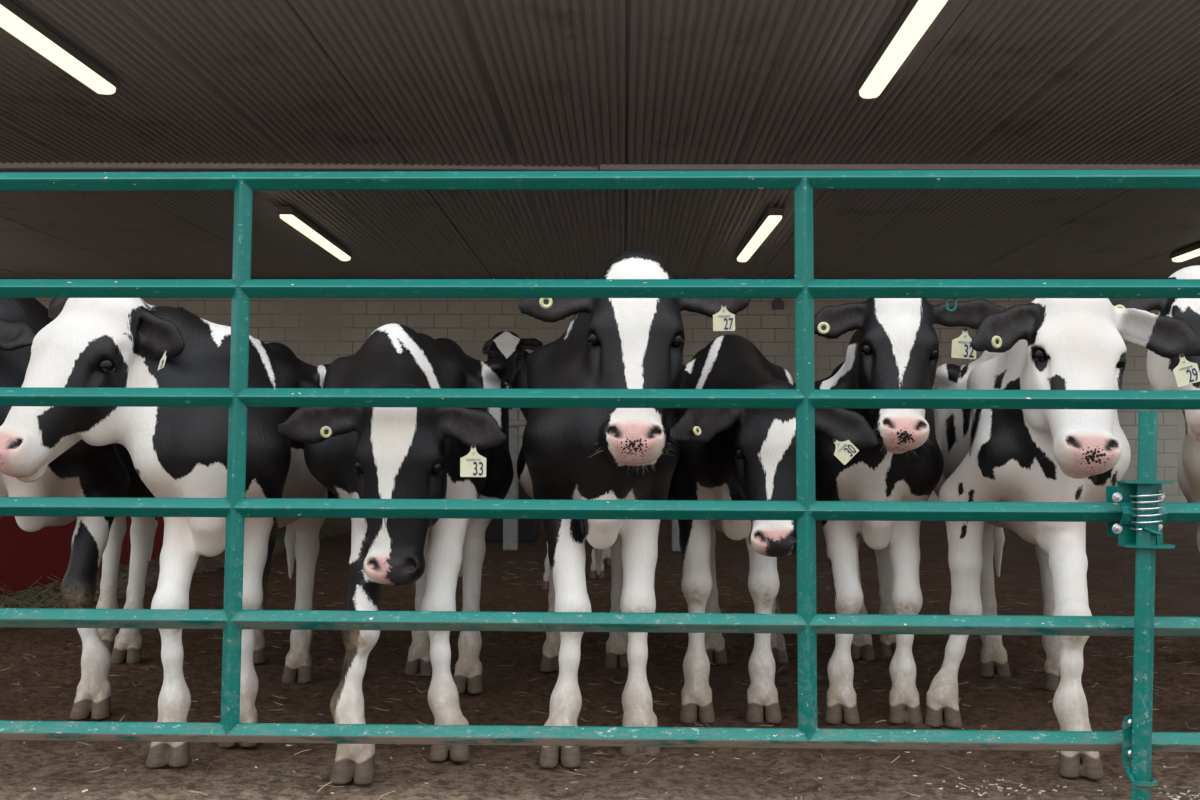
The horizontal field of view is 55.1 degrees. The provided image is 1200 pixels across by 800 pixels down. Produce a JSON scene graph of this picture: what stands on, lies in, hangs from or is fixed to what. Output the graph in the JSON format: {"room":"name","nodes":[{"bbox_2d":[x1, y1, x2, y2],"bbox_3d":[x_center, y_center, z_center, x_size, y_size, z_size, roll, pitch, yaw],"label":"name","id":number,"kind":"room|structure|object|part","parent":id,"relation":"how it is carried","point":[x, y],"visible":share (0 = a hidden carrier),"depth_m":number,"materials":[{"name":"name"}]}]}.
{"room":"cow barn","nodes":[
{"label":"cow barn","id":0,"kind":"room"},
{"bbox_2d":[0,0,1199,278],"bbox_3d":[0.224,-2.123,10.384,19.000,0.051,13.750,0,-3,1],"label":"ceiling","id":1,"kind":"structure","parent":0,"point":[562,83],"depth_m":9.10,"materials":[{"name":"grey metal"}]},
{"bbox_2d":[0,0,119,94],"bbox_3d":[-3.409,-2.230,6.536,0.170,0.164,2.984,0,-3,1],"label":"ceiling light","id":2,"kind":"object","parent":1,"relation":"attached to","point":[14,19],"visible":1,"depth_m":7.06,"materials":[{"name":"white plastic"}]},
{"bbox_2d":[0,162,597,170],"bbox_3d":[-4.191,-2.110,10.368,8.349,0.060,0.121,0,-3,0],"label":"trim","id":3,"kind":"structure","parent":1,"relation":"attached to","point":[81,165],"depth_m":10.33,"materials":[{"name":"grey metal"}]},
{"bbox_2d":[277,206,352,260],"bbox_3d":[-3.267,-1.907,13.418,0.170,0.164,2.804,0,-3,1],"label":"ceiling light","id":4,"kind":"object","parent":1,"relation":"attached to","point":[287,214],"visible":1,"depth_m":12.93,"materials":[{"name":"white plastic"}]},
{"bbox_2d":[735,207,783,261],"bbox_3d":[1.820,-1.889,13.377,0.170,0.164,2.809,0,-3,0],"label":"ceiling light","id":5,"kind":"object","parent":1,"relation":"attached to","point":[773,216],"visible":1,"depth_m":12.82,"materials":[{"name":"white plastic"}]},
{"bbox_2d":[600,164,1199,170],"bbox_3d":[4.178,-2.071,10.266,8.357,0.060,0.109,0,-3,0],"label":"trim","id":6,"kind":"structure","parent":1,"relation":"attached to","point":[611,167],"depth_m":10.23,"materials":[{"name":"grey metal"}]},
{"bbox_2d":[856,0,947,98],"bbox_3d":[1.823,-2.209,6.561,0.170,0.164,2.984,0,-3,1],"label":"ceiling light","id":7,"kind":"object","parent":1,"relation":"attached to","point":[918,15],"visible":1,"depth_m":6.91,"materials":[{"name":"white plastic"}]},
{"bbox_2d":[1169,242,1199,261],"bbox_3d":[7.251,-1.878,13.169,0.170,0.164,2.984,0,-3,1],"label":"ceiling light","id":8,"kind":"object","parent":1,"relation":"attached to","point":[1191,251],"visible":1,"depth_m":14.15,"materials":[{"name":"white plastic"}]},
{"bbox_2d":[1172,249,1199,261],"bbox_3d":[7.250,-1.824,13.105,0.144,0.050,2.840,0,-3,1],"label":"diffuser","id":9,"kind":"object","parent":8,"relation":"attached to","point":[1186,254],"depth_m":14.18,"materials":[{"name":"white plastic"}]},
{"bbox_2d":[0,518,1199,799],"bbox_3d":[-0.261,0.319,-12.376,80.000,0.042,59.200,0,-3,1],"label":"floor","id":10,"kind":"structure","parent":0,"point":[54,769],"depth_m":4.18,"materials":[{"name":"soil"}]},
{"bbox_2d":[0,298,157,719],"bbox_3d":[-2.029,0.364,4.581,0.808,1.467,2.122,0,-3,1],"label":"cow","id":11,"kind":"object","parent":10,"relation":"on","point":[84,469],"visible":0.29,"depth_m":3.94},
{"bbox_2d":[0,516,285,595],"bbox_3d":[-3.829,1.009,9.495,0.730,0.625,9.000,0,-3,1],"label":"bunk","id":12,"kind":"object","parent":10,"relation":"on","point":[26,557],"visible":0.1,"depth_m":7.27,"materials":[{"name":"red paint"}]},
{"bbox_2d":[0,298,337,767],"bbox_3d":[-1.364,0.376,4.157,0.867,1.409,1.950,0,-3,1],"label":"cow","id":13,"kind":"object","parent":10,"relation":"on","point":[176,452],"visible":0.69,"depth_m":3.42},
{"bbox_2d":[0,519,351,629],"bbox_3d":[-3.193,1.261,9.430,0.978,0.154,8.576,0,-3,1],"label":"hay","id":14,"kind":"object","parent":10,"relation":"on","point":[210,562],"visible":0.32,"depth_m":7.60},
{"bbox_2d":[278,324,513,784],"bbox_3d":[-0.639,0.403,4.130,0.656,1.357,2.023,0,-3,-4],"label":"cow","id":15,"kind":"object","parent":10,"relation":"on","point":[353,452],"visible":0.91,"depth_m":3.36},
{"bbox_2d":[485,481,539,541],"bbox_3d":[-1.101,1.151,12.035,0.900,0.600,0.800,0,-3,1],"label":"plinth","id":16,"kind":"object","parent":10,"relation":"on","point":[528,529],"visible":0.24,"depth_m":11.62,"materials":[{"name":"grey concrete"}]},
{"bbox_2d":[503,409,526,550],"bbox_3d":[-0.633,0.736,10.620,0.618,1.300,0.175,0,-3,1],"label":"post","id":17,"kind":"object","parent":10,"relation":"on","point":[510,526],"visible":0.51,"depth_m":10.58,"materials":[{"name":"metal"}]},
{"bbox_3d":[-0.632,0.199,10.588,0.618,0.100,0.060,0,-3,1],"label":"pipe rail","id":18,"kind":"part","parent":17,"relation":"part of","materials":[{"name":"grey metal"}]},
{"bbox_2d":[482,331,610,589],"bbox_3d":[-0.189,0.419,8.549,0.868,1.742,1.982,-1,-3,20],"label":"cow","id":19,"kind":"object","parent":10,"relation":"on","point":[508,347],"visible":0.11,"depth_m":7.92},
{"bbox_2d":[0,561,1199,799],"bbox_3d":[0.231,1.144,5.669,5.524,0.029,7.775,0,-3,1],"label":"litter","id":20,"kind":"object","parent":10,"relation":"on","point":[316,561],"visible":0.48,"depth_m":4.38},
{"bbox_2d":[33,744,1199,799],"bbox_3d":[0.111,1.024,3.011,3.697,0.009,1.008,0,-3,1],"label":"wood shavings","id":21,"kind":"object","parent":10,"relation":"on","point":[1178,796],"visible":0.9,"depth_m":3.05},
{"bbox_2d":[517,250,750,767],"bbox_3d":[0.001,0.331,4.170,0.695,1.509,1.930,1,-3,-9],"label":"cow","id":22,"kind":"object","parent":10,"relation":"on","point":[607,343],"visible":0.86,"depth_m":3.38},
{"bbox_2d":[672,520,680,551],"bbox_3d":[0.729,0.866,10.608,0.130,1.050,0.130,0,-3,1],"label":"post","id":23,"kind":"object","parent":10,"relation":"on","point":[675,526],"visible":0.24,"depth_m":10.53,"materials":[{"name":"metal"}]},
{"bbox_2d":[667,334,877,723],"bbox_3d":[0.514,0.414,4.424,0.677,1.372,2.438,0,-3,1],"label":"cow","id":24,"kind":"object","parent":10,"relation":"on","point":[730,454],"visible":0.72,"depth_m":3.84},
{"bbox_2d":[793,298,1005,724],"bbox_3d":[1.029,0.393,4.482,0.690,1.424,2.105,0,-3,1],"label":"cow","id":25,"kind":"object","parent":10,"relation":"on","point":[894,345],"visible":0.74,"depth_m":3.83},
{"bbox_2d":[925,298,1199,779],"bbox_3d":[1.507,0.392,4.196,0.773,1.402,2.090,0,-3,6],"label":"cow","id":26,"kind":"object","parent":10,"relation":"on","point":[990,455],"visible":0.88,"depth_m":3.48},
{"bbox_2d":[1106,410,1174,799],"bbox_3d":[1.389,0.546,2.952,0.136,1.038,0.184,0,-3,1],"label":"post","id":27,"kind":"object","parent":10,"relation":"on","point":[1144,512],"visible":1,"depth_m":2.91,"materials":[{"name":"teal metal"}]},
{"bbox_2d":[0,170,1199,751],"bbox_3d":[0.064,0.143,3.061,4.900,1.530,0.083,0,-3,1],"label":"gate","id":28,"kind":"object","parent":27,"relation":"attached to","point":[804,288],"visible":1,"depth_m":3.05,"materials":[{"name":"teal metal"}]},
{"bbox_3d":[0.067,-0.595,3.111,4.900,0.051,0.051,0,-3,1],"label":"rail","id":29,"kind":"part","parent":28,"relation":"part of","materials":[{"name":"teal metal"}]},
{"bbox_3d":[0.066,-0.299,3.091,4.900,0.051,0.051,0,-3,1],"label":"rail","id":30,"kind":"part","parent":28,"relation":"part of","materials":[{"name":"teal metal"}]},
{"bbox_3d":[0.065,-0.004,3.071,4.900,0.051,0.051,0,-3,1],"label":"rail","id":31,"kind":"part","parent":28,"relation":"part of","materials":[{"name":"teal metal"}]},
{"bbox_3d":[0.063,0.291,3.051,4.900,0.051,0.051,0,-3,1],"label":"rail","id":32,"kind":"part","parent":28,"relation":"part of","materials":[{"name":"teal metal"}]},
{"bbox_3d":[0.062,0.586,3.031,4.900,0.051,0.051,0,-3,1],"label":"rail","id":33,"kind":"part","parent":28,"relation":"part of","materials":[{"name":"teal metal"}]},
{"bbox_3d":[0.061,0.881,3.011,4.900,0.051,0.051,0,-3,1],"label":"rail","id":34,"kind":"part","parent":28,"relation":"part of","materials":[{"name":"teal metal"}]},
{"bbox_3d":[1.397,0.296,3.053,0.100,0.133,0.006,0,-3,1],"label":"backing plate","id":35,"kind":"part","parent":27,"relation":"part of","materials":[{"name":"teal paint"}]},
{"bbox_3d":[1.354,0.881,2.927,0.048,0.158,0.005,0,-3,1],"label":"clip plate","id":36,"kind":"part","parent":27,"relation":"part of","materials":[{"name":"teal paint"}]},
{"bbox_3d":[1.395,0.292,2.957,0.112,0.162,0.036,0,-3,1],"label":"clamp plate","id":37,"kind":"part","parent":27,"relation":"part of","materials":[{"name":"teal paint"}]},
{"bbox_2d":[1129,492,1164,497],"bbox_3d":[1.397,0.242,2.938,0.083,0.015,0.083,0,-3,1],"label":"spring","id":38,"kind":"object","parent":27,"relation":"in","point":[1131,494],"depth_m":2.92,"materials":[{"name":"metal"}]},
{"bbox_3d":[1.423,0.289,2.961,0.005,0.159,0.050,0,-3,1],"label":"web plate","id":39,"kind":"part","parent":27,"relation":"part of","materials":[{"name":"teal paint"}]},
{"bbox_2d":[1110,265,1199,551],"bbox_3d":[2.410,0.350,4.231,0.620,1.496,2.123,-2,-3,34],"label":"cow","id":40,"kind":"object","parent":10,"relation":"on","point":[1160,372],"visible":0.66,"depth_m":3.62},
{"bbox_2d":[36,298,1187,502],"bbox_3d":[0.361,-0.049,17.167,19.400,3.490,0.200,0,-3,1],"label":"wall","id":41,"kind":"structure","parent":0,"point":[319,331],"depth_m":17.15,"materials":[{"name":"grey concrete"}]},
{"bbox_2d":[772,298,783,309],"bbox_3d":[2.639,-1.573,17.051,0.170,0.460,0.080,0,-3,1],"label":"wall fitting","id":42,"kind":"object","parent":41,"relation":"attached to","point":[777,304],"visible":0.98,"depth_m":17.00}
]}

